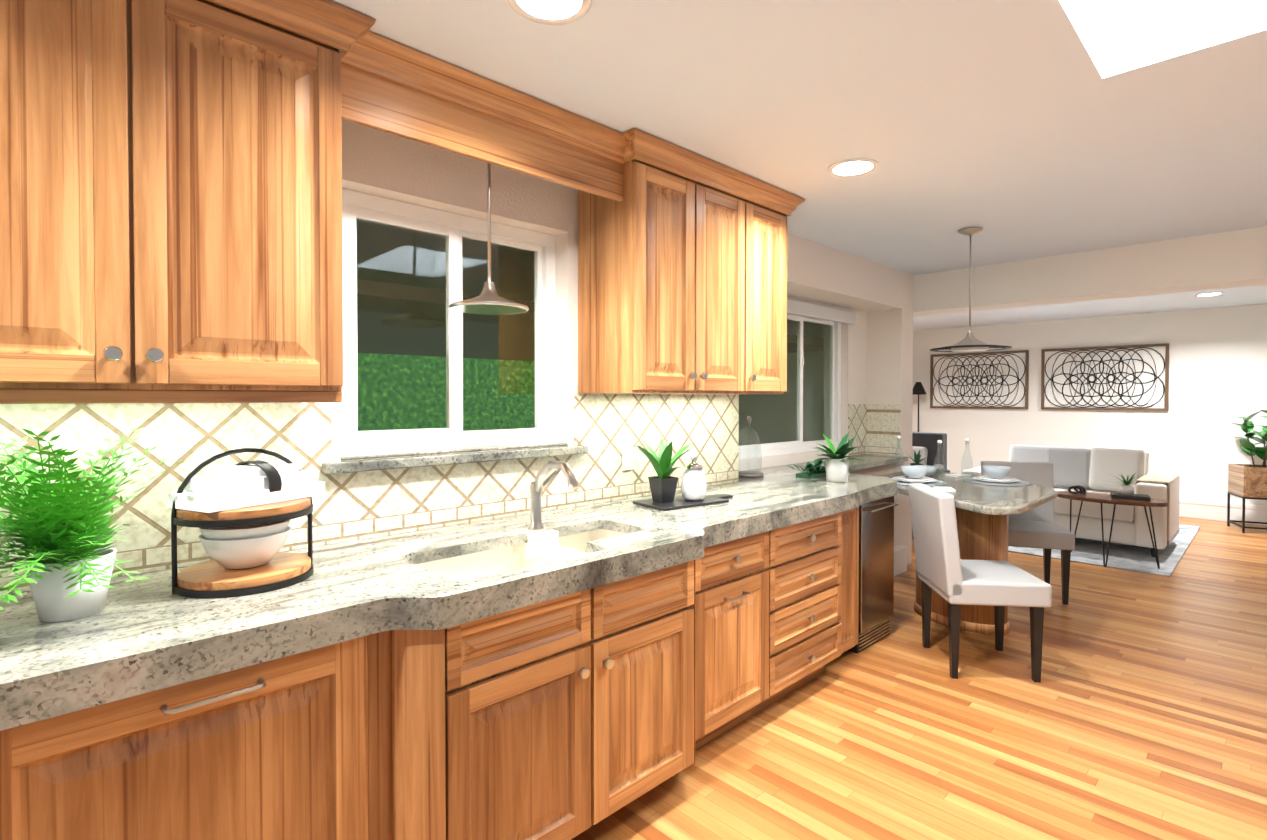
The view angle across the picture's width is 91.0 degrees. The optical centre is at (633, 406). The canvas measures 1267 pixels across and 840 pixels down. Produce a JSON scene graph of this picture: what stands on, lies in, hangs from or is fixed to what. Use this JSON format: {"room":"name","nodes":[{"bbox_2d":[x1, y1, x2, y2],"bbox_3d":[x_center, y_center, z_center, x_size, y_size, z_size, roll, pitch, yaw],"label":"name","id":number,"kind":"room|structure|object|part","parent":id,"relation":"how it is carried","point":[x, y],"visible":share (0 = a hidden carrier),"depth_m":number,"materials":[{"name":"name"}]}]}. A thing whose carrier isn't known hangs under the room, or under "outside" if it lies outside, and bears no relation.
{"room":"kitchen","nodes":[
{"label":"kitchen","id":0,"kind":"room"},
{"bbox_2d":[9,120,912,593],"bbox_3d":[-0.384,0.137,2.875,6.920,2.350,0.500,-1,1,-44],"label":"wall","id":1,"kind":"structure","parent":0,"point":[875,346],"depth_m":2.66,"materials":[{"name":"beige paint"}]},
{"bbox_2d":[340,188,555,454],"bbox_3d":[-0.685,-0.281,2.389,0.916,0.896,0.064,-1,1,-44],"label":"window","id":2,"kind":"structure","parent":1,"relation":"in","point":[454,229],"depth_m":2.35,"materials":[{"name":"white plastic"}]},
{"bbox_2d":[0,386,900,594],"bbox_3d":[-0.026,0.164,3.064,5.698,0.509,0.300,-1,1,-44],"label":"backsplash","id":3,"kind":"structure","parent":1,"relation":"attached to","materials":[{"name":"tile"}]},
{"bbox_2d":[322,442,587,473],"bbox_3d":[-0.616,0.181,2.330,1.050,0.047,0.135,-1,1,-44],"label":"window sill","id":4,"kind":"structure","parent":1,"relation":"attached to","point":[384,461],"depth_m":2.21,"materials":[{"name":"grey stone"}]},
{"bbox_2d":[739,314,840,458],"bbox_3d":[1.101,-0.185,4.478,1.486,1.046,0.064,-1,1,-44],"label":"alcove window","id":5,"kind":"structure","parent":1,"relation":"in","point":[799,445],"depth_m":4.61,"materials":[{"name":"white plastic"}]},
{"bbox_2d":[787,298,855,324],"bbox_3d":[1.181,-0.689,4.388,1.550,0.100,0.046,-1,1,-44],"label":"blinds","id":6,"kind":"object","parent":5,"relation":"attached to","point":[808,309],"visible":0.54,"depth_m":4.53,"materials":[{"name":"grey fabric"}]},
{"bbox_2d":[894,545,906,575],"bbox_3d":[1.663,1.195,4.461,1.250,0.190,0.073,-1,1,-44],"label":"baseboard heater","id":7,"kind":"object","parent":1,"relation":"attached to","point":[900,559],"visible":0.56,"depth_m":4.79,"materials":[{"name":"white metal"}]},
{"bbox_2d":[739,320,823,445],"bbox_3d":[1.021,0.087,6.511,0.150,2.350,2.790,-1,1,-44],"label":"hedge","id":8,"kind":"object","parent":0,"point":[812,428],"depth_m":5.87,"materials":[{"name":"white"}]},
{"bbox_2d":[331,0,1266,330],"bbox_3d":[1.923,-1.274,3.689,11.400,0.450,8.500,-1,1,-44],"label":"ceiling","id":9,"kind":"structure","parent":0,"point":[1017,130],"depth_m":2.16,"materials":[{"name":"white paint"}]},
{"bbox_2d":[449,163,528,314],"bbox_3d":[-0.497,-0.679,2.144,0.268,0.692,0.268,-1,1,-44],"label":"light","id":10,"kind":"object","parent":9,"relation":"hanging from","point":[488,301],"visible":0.96,"depth_m":2.13,"materials":[{"name":"silver metal"}]},
{"bbox_2d":[507,0,590,24],"bbox_3d":[-0.211,-1.017,1.554,0.210,0.004,0.210,-1,1,-44],"label":"recessed light","id":11,"kind":"object","parent":9,"relation":"in","point":[554,12],"visible":1,"depth_m":1.60,"materials":[{"name":"white plastic"}]},
{"bbox_2d":[827,158,878,176],"bbox_3d":[0.949,-1.032,2.699,0.210,0.004,0.210,-1,1,-44],"label":"recessed light","id":12,"kind":"object","parent":9,"relation":"in","point":[854,167],"visible":1,"depth_m":2.69,"materials":[{"name":"white plastic"}]},
{"bbox_2d":[930,227,1011,351],"bbox_3d":[2.001,-0.689,3.703,0.430,0.716,0.430,-1,1,-44],"label":"light","id":13,"kind":"object","parent":9,"relation":"hanging from","point":[969,342],"visible":1,"depth_m":3.67,"materials":[{"name":"silver metal"}]},
{"bbox_2d":[913,226,1266,316],"bbox_3d":[3.950,-0.897,3.564,0.301,0.300,5.500,-1,1,-44],"label":"cross beam","id":14,"kind":"structure","parent":9,"relation":"attached to","point":[1231,259],"depth_m":4.18,"materials":[{"name":"white paint"}]},
{"bbox_2d":[1195,292,1223,295],"bbox_3d":[5.545,-1.078,6.000,0.210,0.004,0.210,-1,1,-44],"label":"recessed light","id":15,"kind":"object","parent":9,"relation":"in","point":[1211,294],"visible":1,"depth_m":6.00,"materials":[{"name":"white plastic"}]},
{"bbox_2d":[571,517,1266,839],"bbox_3d":[1.923,1.351,3.725,11.400,0.100,8.500,-1,1,-44],"label":"floor","id":16,"kind":"structure","parent":0,"point":[1139,712],"depth_m":2.51,"materials":[{"name":"brown wood"}]},
{"bbox_2d":[0,0,907,839],"bbox_3d":[0.104,0.141,2.658,0.947,2.347,6.130,1,1,42],"label":"kitchen cabinets","id":17,"kind":"object","parent":16,"relation":"on","point":[170,234],"visible":0.98,"depth_m":1.58,"materials":[{"name":"wood"}]},
{"bbox_2d":[0,427,187,621],"bbox_3d":[-1.226,0.242,1.275,0.509,0.403,0.588,-1,1,-44],"label":"fern plant","id":18,"kind":"object","parent":17,"relation":"on","point":[64,531],"visible":1,"depth_m":1.27,"materials":[{"name":"green plant"}]},
{"bbox_3d":[-1.198,0.380,1.330,0.148,0.125,0.148,-1,1,-44],"label":"pot","id":19,"kind":"part","parent":18,"relation":"part of","materials":[{"name":"white ceramic"}]},
{"bbox_2d":[168,448,324,597],"bbox_3d":[-0.975,0.272,1.588,0.336,0.334,0.305,-1,1,-44],"label":"tiered stand","id":20,"kind":"object","parent":17,"relation":"on","point":[240,515],"visible":1,"depth_m":1.51,"materials":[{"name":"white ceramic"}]},
{"bbox_2d":[0,454,907,730],"bbox_3d":[0.124,0.462,2.696,5.998,0.075,1.020,-1,1,-44],"label":"countertop","id":21,"kind":"structure","parent":17,"relation":"on","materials":[{"name":"stone"}]},
{"bbox_2d":[415,529,624,580],"bbox_3d":[-0.314,0.562,2.004,0.859,0.243,0.474,-1,1,-44],"label":"sink","id":22,"kind":"object","parent":17,"relation":"in","point":[482,555],"depth_m":2.09,"materials":[{"name":"beige ceramic"}]},
{"bbox_2d":[528,460,578,530],"bbox_3d":[-0.243,0.311,2.151,0.142,0.253,0.259,-1,1,-44],"label":"faucet","id":23,"kind":"object","parent":17,"relation":"on","point":[536,487],"depth_m":2.18,"materials":[{"name":"silver metal"}]},
{"bbox_2d":[622,445,632,470],"bbox_3d":[-0.027,0.235,2.852,0.070,0.115,0.006,-1,1,-44],"label":"outlet","id":24,"kind":"object","parent":17,"relation":"attached to","point":[627,457],"visible":0.98,"depth_m":2.85,"materials":[{"name":"beige plastic"}]},
{"bbox_2d":[632,439,732,510],"bbox_3d":[0.223,0.281,2.736,0.539,0.284,0.320,-1,1,-36],"label":"slate board","id":25,"kind":"object","parent":17,"relation":"on","point":[663,484],"visible":1,"depth_m":2.69,"materials":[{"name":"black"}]},
{"bbox_2d":[648,476,677,502],"bbox_3d":[0.129,0.359,2.697,0.093,0.105,0.093,-1,1,-36],"label":"pot","id":26,"kind":"object","parent":25,"relation":"on","point":[663,488],"depth_m":2.67,"materials":[{"name":"black ceramic"}]},
{"bbox_2d":[681,457,705,500],"bbox_3d":[0.266,0.316,2.746,0.112,0.190,0.112,-1,1,-36],"label":"canister","id":27,"kind":"object","parent":25,"relation":"on","point":[693,484],"depth_m":2.71,"materials":[{"name":"white ceramic"}]},
{"bbox_2d":[739,416,763,477],"bbox_3d":[0.677,0.233,3.662,0.180,0.355,0.180,-1,1,-44],"label":"cloche","id":28,"kind":"object","parent":17,"relation":"on","point":[750,474],"visible":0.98,"depth_m":3.63,"materials":[{"name":"grey"}]},
{"bbox_2d":[788,432,864,481],"bbox_3d":[1.124,0.278,3.543,0.470,0.268,0.516,-1,1,-44],"label":"potted plant","id":29,"kind":"object","parent":17,"relation":"on","point":[836,463],"visible":1,"depth_m":3.44,"materials":[{"name":"green plant"}]},
{"bbox_3d":[1.133,0.350,3.465,0.120,0.125,0.120,-1,1,-44],"label":"pot","id":30,"kind":"part","parent":29,"relation":"part of","materials":[{"name":"white ceramic"}]},
{"bbox_2d":[913,382,925,431],"bbox_3d":[4.138,0.436,9.053,0.240,1.580,0.240,-1,1,-44],"label":"floor lamp","id":31,"kind":"object","parent":16,"relation":"on","point":[918,389],"visible":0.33,"depth_m":9.00,"materials":[{"name":"black metal"}]},
{"bbox_2d":[880,471,1057,634],"bbox_3d":[2.008,0.897,3.950,1.396,0.800,1.075,-1,1,-44],"label":"dining table","id":32,"kind":"object","parent":16,"relation":"on","point":[983,512],"visible":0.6,"depth_m":3.58,"materials":[{"name":"stone"}]},
{"bbox_2d":[891,436,1029,491],"bbox_3d":[2.059,0.347,4.076,0.974,0.295,0.816,-1,1,-44],"label":"tableware set","id":33,"kind":"object","parent":32,"relation":"on","point":[917,471],"visible":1,"depth_m":4.03,"materials":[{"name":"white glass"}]},
{"bbox_2d":[908,483,1051,682],"bbox_3d":[1.735,0.864,3.172,0.514,0.889,0.450,0,1,6],"label":"chair","id":34,"kind":"object","parent":16,"relation":"on","point":[950,576],"visible":1,"depth_m":2.99,"materials":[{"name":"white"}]},
{"bbox_2d":[981,461,1074,604],"bbox_3d":[2.719,0.848,4.333,0.450,0.889,0.514,0,1,18],"label":"chair","id":35,"kind":"object","parent":16,"relation":"on","point":[1037,527],"visible":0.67,"depth_m":4.35,"materials":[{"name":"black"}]},
{"bbox_2d":[912,524,1199,576],"bbox_3d":[4.243,1.258,6.361,2.600,0.010,2.120,-1,1,-44],"label":"rug","id":36,"kind":"object","parent":16,"relation":"on","point":[1126,557],"visible":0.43,"depth_m":5.37,"materials":[{"name":"white fabric"}]},
{"bbox_2d":[912,432,949,539],"bbox_3d":[2.649,0.760,6.221,0.740,0.988,0.760,-1,1,-44],"label":"accent chair","id":37,"kind":"object","parent":36,"relation":"on","point":[925,444],"visible":0.06,"depth_m":6.21,"materials":[{"name":"grey fabric"}]},
{"bbox_2d":[912,446,927,464],"bbox_3d":[2.764,0.599,6.330,0.164,0.395,0.400,-1,1,-44],"label":"pillow","id":38,"kind":"object","parent":37,"relation":"on","point":[923,449],"depth_m":6.21,"materials":[{"name":"white fabric"}]},
{"bbox_2d":[962,444,1179,556],"bbox_3d":[4.194,0.821,6.018,1.042,0.872,1.577,-1,1,-44],"label":"sofa","id":39,"kind":"object","parent":36,"relation":"on","point":[1090,469],"visible":0.54,"depth_m":5.62,"materials":[{"name":"white fabric"}]},
{"bbox_2d":[1057,474,1168,568],"bbox_3d":[3.849,0.882,5.060,0.405,0.775,0.760,-1,1,-44],"label":"side table","id":40,"kind":"object","parent":36,"relation":"on","point":[1125,496],"visible":1,"depth_m":4.95,"materials":[{"name":"brown wood"}]},
{"bbox_2d":[1224,410,1266,532],"bbox_3d":[6.335,0.647,6.320,0.473,1.235,0.706,0,1,26],"label":"stand","id":41,"kind":"object","parent":16,"relation":"on","point":[1247,481],"visible":1,"depth_m":6.29,"materials":[{"name":"brown wood"}]},
{"bbox_3d":[6.342,1.085,6.312,0.376,0.360,0.376,0,1,26],"label":"frame","id":42,"kind":"part","parent":41,"relation":"part of","materials":[{"name":"black metal"}]},
{"bbox_2d":[912,304,1266,505],"bbox_3d":[5.956,0.072,7.593,0.200,2.350,8.500,-1,1,-44],"label":"wall","id":43,"kind":"structure","parent":0,"point":[1217,368],"depth_m":7.28,"materials":[{"name":"white paint"}]},
{"bbox_2d":[930,350,1028,408],"bbox_3d":[4.769,-0.358,8.651,0.030,0.780,1.240,-1,1,-44],"label":"art panel","id":44,"kind":"object","parent":43,"relation":"attached to","point":[990,380],"visible":1,"depth_m":8.62,"materials":[{"name":"brown metal"}]},
{"bbox_2d":[1041,343,1168,410],"bbox_3d":[5.740,-0.344,7.643,0.030,0.780,1.260,-1,1,-44],"label":"art panel","id":45,"kind":"object","parent":43,"relation":"attached to","point":[1130,377],"visible":1,"depth_m":7.61,"materials":[{"name":"brown metal"}]},
{"bbox_2d":[1179,498,1266,525],"bbox_3d":[5.857,1.145,7.511,0.073,0.205,7.500,-1,1,-44],"label":"baseboard","id":46,"kind":"structure","parent":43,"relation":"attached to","point":[1203,509],"depth_m":6.85,"materials":[{"name":"white paint"}]},
{"bbox_2d":[1134,473,1179,545],"bbox_3d":[4.644,0.890,5.521,0.740,0.530,0.233,-1,1,-44],"label":"sofa armrest","id":47,"kind":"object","parent":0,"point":[1171,481],"depth_m":5.36,"materials":[{"name":"beige fabric"}]},
{"label":"outside","id":48,"kind":"structure","parent":0,"visible":0},
{"bbox_2d":[357,353,534,430],"bbox_3d":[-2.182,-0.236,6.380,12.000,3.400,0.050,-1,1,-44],"label":"hedge","id":49,"kind":"object","parent":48,"point":[435,395],"depth_m":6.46,"materials":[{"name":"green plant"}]},
{"bbox_2d":[357,279,823,360],"bbox_3d":[-2.048,-0.515,4.075,9.000,0.060,3.450,-1,1,-44],"label":"ceiling","id":50,"kind":"structure","parent":48,"point":[396,293],"depth_m":3.85,"materials":[{"name":"brown"}]}
]}

